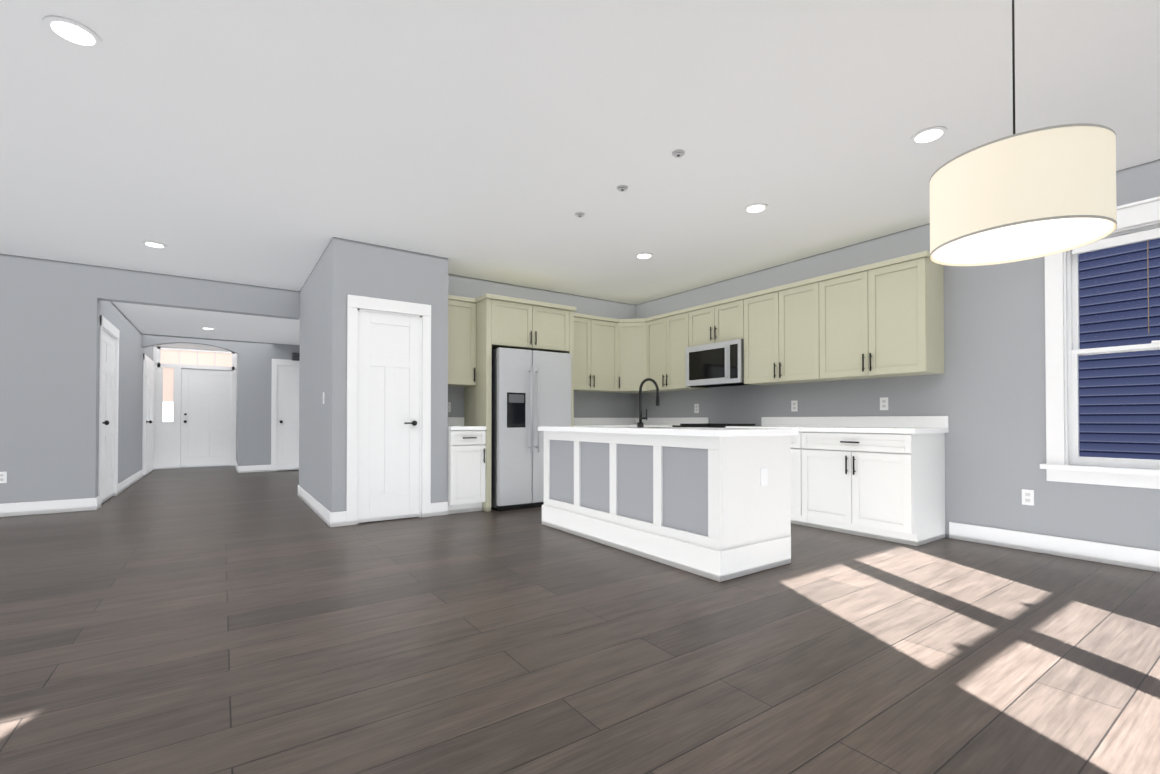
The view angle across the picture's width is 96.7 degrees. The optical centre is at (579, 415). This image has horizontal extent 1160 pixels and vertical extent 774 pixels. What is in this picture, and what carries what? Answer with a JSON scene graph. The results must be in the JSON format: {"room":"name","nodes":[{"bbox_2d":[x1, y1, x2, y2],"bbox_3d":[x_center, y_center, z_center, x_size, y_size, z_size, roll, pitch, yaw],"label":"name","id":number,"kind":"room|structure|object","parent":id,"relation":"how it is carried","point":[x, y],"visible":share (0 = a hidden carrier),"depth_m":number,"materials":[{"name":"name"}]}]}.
{"room":"kitchen","nodes":[
{"label":"kitchen","id":0,"kind":"room"},
{"bbox_2d":[98,300,152,483],"bbox_3d":[-7.131,-0.276,7.941,0.400,2.670,5.600,0,-1,-35],"label":"wall","id":1,"kind":"structure","parent":0,"point":[129,415],"depth_m":7.60,"materials":[{"name":"grey paint"}]},
{"bbox_2d":[102,331,114,502],"bbox_3d":[-5.708,0.023,6.248,0.120,2.022,0.992,0,-1,-35],"label":"hall door","id":2,"kind":"structure","parent":1,"relation":"in","point":[108,417],"depth_m":6.32,"materials":[{"name":"white wood"}]},
{"bbox_2d":[98,315,119,507],"bbox_3d":[-5.744,-0.036,6.223,0.122,2.155,1.176,0,-1,-35],"label":"door frame","id":3,"kind":"structure","parent":1,"relation":"attached to","point":[105,326],"depth_m":6.34,"materials":[{"name":"white wood"}]},
{"bbox_2d":[118,469,142,493],"bbox_3d":[-6.746,0.990,7.739,0.015,0.135,2.450,0,-1,-35],"label":"baseboard","id":4,"kind":"structure","parent":1,"relation":"attached to","point":[123,485],"depth_m":7.60,"materials":[{"name":"white wood"}]},
{"bbox_2d":[142,354,153,476],"bbox_3d":[-7.969,0.010,9.518,0.024,2.130,1.430,0,-1,-35],"label":"trim","id":5,"kind":"structure","parent":1,"relation":"attached to","point":[147,358],"depth_m":8.94,"materials":[{"name":"white wood"}]},
{"bbox_2d":[144,360,153,475],"bbox_3d":[-7.931,0.056,9.544,0.113,2.022,1.250,0,-1,-35],"label":"closet door","id":6,"kind":"structure","parent":1,"relation":"in","point":[149,422],"depth_m":9.42,"materials":[{"name":"white wood"}]},
{"bbox_2d":[0,254,299,503],"bbox_3d":[-6.592,-0.307,4.816,7.000,2.670,0.150,0,-1,-35],"label":"wall","id":7,"kind":"structure","parent":0,"point":[49,365],"depth_m":5.48,"materials":[{"name":"grey paint"}]},
{"bbox_2d":[0,472,6,482],"bbox_3d":[-5.857,0.632,5.220,0.072,0.116,0.007,0,-1,-35],"label":"electrical outlet","id":8,"kind":"object","parent":7,"relation":"attached to","point":[3,477],"visible":1,"depth_m":5.23,"materials":[{"name":"white plastic"}]},
{"bbox_2d":[0,496,99,516],"bbox_3d":[-7.270,0.954,4.233,4.875,0.135,0.015,0,-1,-35],"label":"baseboard","id":9,"kind":"structure","parent":7,"relation":"attached to","point":[85,504],"depth_m":5.41,"materials":[{"name":"white wood"}]},
{"bbox_2d":[113,302,299,350],"bbox_3d":[-5.710,-1.421,8.940,3.360,0.080,5.600,0,-1,-35],"label":"ceiling","id":10,"kind":"structure","parent":0,"point":[159,320],"depth_m":8.00,"materials":[{"name":"white paint"}]},
{"bbox_2d":[142,334,299,470],"bbox_3d":[-6.176,-0.258,9.730,3.210,2.670,0.150,0,-1,-35],"label":"wall","id":11,"kind":"structure","parent":0,"point":[254,402],"depth_m":9.67,"materials":[{"name":"grey paint"}]},
{"bbox_2d":[236,464,270,472],"bbox_3d":[-6.071,1.009,9.690,0.590,0.135,0.015,0,-1,-35],"label":"baseboard","id":12,"kind":"structure","parent":11,"relation":"attached to","point":[251,468],"depth_m":9.66,"materials":[{"name":"white wood"}]},
{"bbox_2d":[271,359,299,470],"bbox_3d":[-5.510,0.004,10.146,0.976,2.155,0.122,0,-1,-35],"label":"door frame","id":13,"kind":"structure","parent":11,"relation":"attached to","point":[275,362],"depth_m":9.86,"materials":[{"name":"white wood"}]},
{"bbox_2d":[277,366,298,470],"bbox_3d":[-5.485,0.062,10.109,0.792,2.022,0.120,0,-1,-35],"label":"hall door","id":14,"kind":"structure","parent":11,"relation":"in","point":[288,420],"depth_m":10.01,"materials":[{"name":"white wood"}]},
{"bbox_2d":[292,352,299,360],"bbox_3d":[-5.523,-1.139,10.070,0.180,0.160,0.047,0,-1,-35],"label":"door chime","id":15,"kind":"object","parent":11,"relation":"attached to","point":[295,356],"visible":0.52,"depth_m":10.04,"materials":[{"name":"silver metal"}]},
{"bbox_2d":[236,354,238,463],"bbox_3d":[-6.855,-0.251,10.446,0.150,2.670,1.800,0,-1,-35],"label":"wall","id":16,"kind":"structure","parent":0,"point":[237,354],"depth_m":10.29,"materials":[{"name":"grey paint"}]},
{"bbox_2d":[153,346,236,469],"bbox_3d":[-7.904,-0.189,10.615,1.434,2.550,0.024,0,-1,-35],"label":"door frame","id":17,"kind":"structure","parent":16,"relation":"attached to","point":[155,400],"depth_m":10.25,"materials":[{"name":"white wood"}]},
{"bbox_2d":[156,346,234,469],"bbox_3d":[-7.917,-0.142,10.660,1.284,2.457,0.175,0,-1,-35],"label":"front door","id":18,"kind":"structure","parent":16,"relation":"in","point":[195,402],"depth_m":10.63,"materials":[{"name":"white wood"}]},
{"bbox_2d":[299,237,447,516],"bbox_3d":[-2.524,-0.295,6.057,1.100,2.670,2.450,0,-1,-35],"label":"wall","id":19,"kind":"structure","parent":0,"point":[342,270],"depth_m":5.18,"materials":[{"name":"grey paint"}]},
{"bbox_2d":[298,485,335,526],"bbox_3d":[-2.981,0.969,5.727,0.019,0.135,2.480,0,-1,-35],"label":"baseboard","id":20,"kind":"structure","parent":19,"relation":"attached to","point":[329,518],"depth_m":5.26,"materials":[{"name":"white wood"}]},
{"bbox_2d":[346,295,430,525],"bbox_3d":[-1.872,-0.045,5.063,0.790,2.151,0.122,0,-1,-35],"label":"door frame","id":21,"kind":"structure","parent":19,"relation":"attached to","point":[357,304],"depth_m":4.94,"materials":[{"name":"white wood"}]},
{"bbox_2d":[358,311,419,522],"bbox_3d":[-1.854,0.011,5.033,0.609,2.022,0.101,0,-1,-35],"label":"pantry door","id":22,"kind":"structure","parent":19,"relation":"in","point":[389,395],"depth_m":5.04,"materials":[{"name":"white wood"}]},
{"bbox_2d":[448,274,635,417],"bbox_3d":[-0.416,-0.287,6.790,3.200,2.670,0.150,0,-1,-35],"label":"wall","id":23,"kind":"structure","parent":0,"point":[602,405],"depth_m":6.97,"materials":[{"name":"grey paint"}]},
{"bbox_2d":[448,402,450,411],"bbox_3d":[-1.521,-0.091,5.925,0.072,0.116,0.007,0,-1,-35],"label":"electrical outlet","id":24,"kind":"object","parent":23,"relation":"attached to","point":[449,406],"visible":0.52,"depth_m":5.93,"materials":[{"name":"white plastic"}]},
{"bbox_2d":[448,295,479,386],"bbox_3d":[-1.421,-0.816,5.791,0.397,0.965,0.347,0,-1,-35],"label":"upper cabinet","id":25,"kind":"object","parent":23,"relation":"attached to","point":[463,312],"depth_m":5.69,"materials":[{"name":"beige wood"}]},
{"bbox_2d":[480,295,571,354],"bbox_3d":[-0.717,-1.027,6.118,1.010,0.535,0.617,0,-1,-35],"label":"upper cabinet","id":26,"kind":"object","parent":23,"relation":"attached to","point":[505,322],"depth_m":5.81,"materials":[{"name":"beige wood"}]},
{"bbox_2d":[448,417,635,423],"bbox_3d":[-0.435,0.081,6.666,3.020,0.099,0.019,0,-1,-35],"label":"backsplash","id":27,"kind":"structure","parent":23,"relation":"attached to","point":[451,420],"depth_m":7.11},
{"bbox_2d":[568,311,587,390],"bbox_3d":[-0.118,-0.807,6.696,0.516,0.965,0.347,0,-1,-35],"label":"upper cabinet","id":28,"kind":"object","parent":23,"relation":"attached to","point":[579,353],"depth_m":6.57,"materials":[{"name":"beige wood"}]},
{"bbox_2d":[588,315,615,391],"bbox_3d":[0.231,-0.804,6.916,0.549,0.965,0.383,0,-1,-35],"label":"upper cabinet","id":29,"kind":"object","parent":23,"relation":"attached to","point":[601,330],"depth_m":6.77,"materials":[{"name":"beige wood"}]},
{"bbox_2d":[0,466,1159,773],"bbox_3d":[-3.991,1.079,5.000,11.500,0.100,15.490,0,-1,-35],"label":"floor","id":30,"kind":"structure","parent":0,"point":[210,620],"depth_m":2.19,"materials":[{"name":"brown wood"}]},
{"bbox_2d":[448,428,485,513],"bbox_3d":[-1.345,0.598,5.666,0.391,0.875,0.616,0,-1,-35],"label":"base cabinet","id":31,"kind":"object","parent":30,"relation":"on","point":[466,446],"depth_m":5.41,"materials":[{"name":"white wood"}]},
{"bbox_2d":[448,424,485,427],"bbox_3d":[-1.342,0.141,5.666,0.391,0.040,0.626,0,-1,-35],"label":"countertop","id":32,"kind":"structure","parent":31,"relation":"on","point":[449,425],"depth_m":5.45,"materials":[{"name":"white stone"}]},
{"bbox_2d":[491,347,570,510],"bbox_3d":[-0.662,0.160,6.027,0.930,1.760,0.776,0,-1,-35],"label":"fridge","id":33,"kind":"object","parent":30,"relation":"on","point":[531,392],"visible":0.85,"depth_m":5.66,"materials":[{"name":"silver metal"}]},
{"bbox_2d":[538,430,797,581],"bbox_3d":[0.565,0.581,4.212,0.789,0.880,2.118,0,-1,-35],"label":"kitchen island","id":34,"kind":"object","parent":30,"relation":"on","point":[712,503],"depth_m":3.49,"materials":[{"name":"white wood"}]},
{"bbox_2d":[538,426,797,437],"bbox_3d":[0.553,0.121,4.208,0.810,0.040,2.170,0,-1,-35],"label":"island countertop","id":35,"kind":"structure","parent":34,"relation":"on","point":[687,432],"depth_m":3.53,"materials":[{"name":"white stone"}]},
{"bbox_2d":[672,423,754,427],"bbox_3d":[1.534,0.568,5.889,0.707,0.940,0.756,0,-1,-35],"label":"range","id":36,"kind":"object","parent":30,"relation":"on","point":[711,425],"visible":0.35,"depth_m":5.68,"materials":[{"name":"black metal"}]},
{"bbox_2d":[775,428,791,522],"bbox_3d":[2.052,0.594,5.223,0.617,0.875,0.916,0,-1,-35],"label":"base cabinet","id":37,"kind":"object","parent":30,"relation":"on","point":[775,428],"depth_m":4.81,"materials":[{"name":"white wood"}]},
{"bbox_2d":[792,428,947,545],"bbox_3d":[2.523,0.587,4.544,0.617,0.875,0.982,0,-1,-35],"label":"base cabinet","id":38,"kind":"object","parent":30,"relation":"on","point":[880,477],"depth_m":4.25,"materials":[{"name":"white wood"}]},
{"bbox_2d":[728,424,947,435],"bbox_3d":[2.301,0.132,4.859,0.627,0.040,1.805,0,-1,-35],"label":"countertop","id":39,"kind":"structure","parent":38,"relation":"on","point":[915,431],"depth_m":4.30,"materials":[{"name":"white stone"}]},
{"bbox_2d":[0,0,1159,304],"bbox_3d":[-3.991,-1.690,5.028,11.500,0.100,15.490,0,-1,-35],"label":"ceiling","id":40,"kind":"structure","parent":0,"point":[278,144],"depth_m":2.93,"materials":[{"name":"white paint"}]},
{"bbox_2d":[43,15,101,48],"bbox_3d":[-2.205,-1.663,2.244,0.184,0.010,0.184,0,-1,-35],"label":"recessed light","id":41,"kind":"object","parent":40,"relation":"in","point":[71,31],"visible":1,"depth_m":2.23,"materials":[{"name":"white plastic"}]},
{"bbox_2d":[142,241,166,247],"bbox_3d":[-4.087,-1.636,4.955,0.184,0.010,0.184,0,-1,-35],"label":"recessed light","id":42,"kind":"object","parent":40,"relation":"in","point":[153,244],"visible":0.98,"depth_m":4.93,"materials":[{"name":"white plastic"}]},
{"bbox_2d":[575,212,584,217],"bbox_3d":[-0.001,-1.636,4.225,0.080,0.025,0.080,0,-1,-35],"label":"cap","id":43,"kind":"object","parent":40,"relation":"attached to","point":[579,214],"visible":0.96,"depth_m":4.21,"materials":[{"name":"silver metal"}]},
{"bbox_2d":[617,185,627,191],"bbox_3d":[0.308,-1.641,3.745,0.080,0.025,0.080,0,-1,-35],"label":"cap","id":44,"kind":"object","parent":40,"relation":"attached to","point":[621,188],"visible":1,"depth_m":3.73,"materials":[{"name":"silver metal"}]},
{"bbox_2d":[635,253,652,258],"bbox_3d":[0.658,-1.633,5.291,0.184,0.010,0.184,0,-1,-35],"label":"recessed light","id":45,"kind":"object","parent":40,"relation":"in","point":[644,255],"visible":0.98,"depth_m":5.27,"materials":[{"name":"white plastic"}]},
{"bbox_2d":[672,149,684,157],"bbox_3d":[0.622,-1.646,3.257,0.080,0.025,0.080,0,-1,-35],"label":"cap","id":46,"kind":"object","parent":40,"relation":"attached to","point":[678,153],"visible":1,"depth_m":3.24,"materials":[{"name":"silver metal"}]},
{"bbox_2d":[744,203,767,212],"bbox_3d":[1.399,-1.645,4.101,0.184,0.010,0.184,0,-1,-35],"label":"recessed light","id":47,"kind":"object","parent":40,"relation":"in","point":[756,207],"visible":0.94,"depth_m":4.09,"materials":[{"name":"white plastic"}]},
{"bbox_2d":[910,126,947,143],"bbox_3d":[2.065,-1.655,3.054,0.184,0.010,0.184,0,-1,-35],"label":"recessed light","id":48,"kind":"object","parent":40,"relation":"in","point":[929,135],"visible":1,"depth_m":3.04,"materials":[{"name":"white plastic"}]},
{"bbox_2d":[929,0,1116,265],"bbox_3d":[1.544,-1.137,1.835,0.502,1.070,0.502,0,-1,-35],"label":"pendant lamp","id":49,"kind":"object","parent":40,"relation":"hanging from","point":[1035,193],"visible":1,"depth_m":1.67,"materials":[{"name":"fabric"}]},
{"bbox_2d":[574,424,631,425],"bbox_3d":[0.118,0.151,6.679,0.885,0.040,0.626,0,-1,-35],"label":"countertop","id":50,"kind":"structure","parent":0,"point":[574,424],"depth_m":6.79,"materials":[{"name":"white stone"}]},
{"bbox_2d":[632,424,679,426],"bbox_3d":[0.954,0.152,6.800,0.627,0.040,1.381,0,-1,-35],"label":"countertop","id":51,"kind":"structure","parent":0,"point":[645,425],"depth_m":6.43,"materials":[{"name":"white stone"}]},
{"bbox_2d":[636,159,1159,550],"bbox_3d":[2.859,-0.308,4.748,0.150,2.670,7.240,0,-1,-35],"label":"wall","id":52,"kind":"structure","parent":0,"point":[985,392],"depth_m":4.12,"materials":[{"name":"grey paint"}]},
{"bbox_2d":[600,318,663,393],"bbox_3d":[0.734,-0.803,7.092,0.668,0.965,0.667,0,-1,-35],"label":"upper cabinet","id":53,"kind":"object","parent":52,"relation":"attached to","point":[631,334],"depth_m":6.90,"materials":[{"name":"beige wood"}]},
{"bbox_2d":[648,308,707,390],"bbox_3d":[1.213,-0.807,6.650,0.383,0.965,0.795,0,-1,-35],"label":"upper cabinet","id":54,"kind":"object","parent":52,"relation":"attached to","point":[668,332],"depth_m":6.52,"materials":[{"name":"beige wood"}]},
{"bbox_2d":[694,404,698,412],"bbox_3d":[1.488,-0.085,6.582,0.007,0.116,0.072,0,-1,-35],"label":"electrical outlet","id":55,"kind":"object","parent":52,"relation":"attached to","point":[696,408],"visible":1,"depth_m":6.58,"materials":[{"name":"white plastic"}]},
{"bbox_2d":[688,295,743,346],"bbox_3d":[1.683,-1.059,6.008,0.347,0.473,0.800,0,-1,-35],"label":"upper cabinet","id":56,"kind":"object","parent":52,"relation":"attached to","point":[722,320],"depth_m":5.87,"materials":[{"name":"beige wood"}]},
{"bbox_2d":[686,339,749,387],"bbox_3d":[1.641,-0.582,5.975,0.445,0.472,0.794,0,-1,-35],"label":"microwave","id":57,"kind":"object","parent":56,"relation":"attached to","point":[719,364],"visible":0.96,"depth_m":5.83,"materials":[{"name":"silver metal"}]},
{"bbox_2d":[744,278,811,384],"bbox_3d":[2.173,-0.821,5.299,0.347,0.965,0.920,0,-1,-35],"label":"upper cabinet","id":58,"kind":"object","parent":52,"relation":"attached to","point":[777,320],"depth_m":5.22,"materials":[{"name":"beige wood"}]},
{"bbox_2d":[636,416,947,427],"bbox_3d":[1.938,0.074,5.917,0.019,0.099,3.956,0,-1,-35],"label":"backsplash","id":59,"kind":"structure","parent":52,"relation":"attached to","point":[856,421],"depth_m":4.95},
{"bbox_2d":[791,400,797,411],"bbox_3d":[2.269,-0.096,5.456,0.007,0.116,0.072,0,-1,-35],"label":"electrical outlet","id":60,"kind":"object","parent":52,"relation":"attached to","point":[794,405],"visible":1,"depth_m":5.45,"materials":[{"name":"white plastic"}]},
{"bbox_2d":[812,251,943,381],"bbox_3d":[2.641,-0.827,4.626,0.347,0.965,0.961,0,-1,-35],"label":"upper cabinet","id":61,"kind":"object","parent":52,"relation":"attached to","point":[883,319],"depth_m":4.43,"materials":[{"name":"beige wood"}]},
{"bbox_2d":[880,397,887,409],"bbox_3d":[2.782,-0.103,4.717,0.007,0.116,0.072,0,-1,-35],"label":"electrical outlet","id":62,"kind":"object","parent":52,"relation":"attached to","point":[883,403],"visible":1,"depth_m":4.71,"materials":[{"name":"white plastic"}]},
{"bbox_2d":[1022,489,1033,505],"bbox_3d":[3.364,0.618,3.872,0.007,0.116,0.072,0,-1,-35],"label":"electrical outlet","id":63,"kind":"object","parent":52,"relation":"attached to","point":[1027,497],"visible":1,"depth_m":3.87,"materials":[{"name":"white plastic"}]},
{"bbox_2d":[949,522,1159,571],"bbox_3d":[3.912,0.943,3.074,0.015,0.135,2.950,0,-1,-35],"label":"baseboard","id":64,"kind":"structure","parent":52,"relation":"attached to","point":[1133,557],"depth_m":3.71,"materials":[{"name":"white wood"}]},
{"bbox_2d":[1040,196,1159,488],"bbox_3d":[4.051,-0.469,2.935,0.180,1.885,2.170,0,-1,-35],"label":"window","id":65,"kind":"structure","parent":52,"relation":"in","point":[1075,351],"depth_m":3.71,"materials":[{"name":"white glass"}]},
{"bbox_2d":[1072,228,1159,332],"bbox_3d":[4.052,-0.880,2.940,0.034,0.678,1.830,0,-1,-35],"label":"window blind","id":66,"kind":"object","parent":65,"relation":"attached to","point":[1136,237],"visible":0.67,"depth_m":3.47,"materials":[{"name":"white plastic"}]},
{"label":"outside","id":67,"kind":"structure","parent":0,"visible":0},
{"bbox_2d":[1078,238,1159,459],"bbox_3d":[6.535,-1.445,5.084,0.140,7.050,17.000,0,-1,-35],"label":"siding","id":68,"kind":"object","parent":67,"point":[1135,428],"depth_m":5.75,"materials":[{"name":"blue"}]}
]}

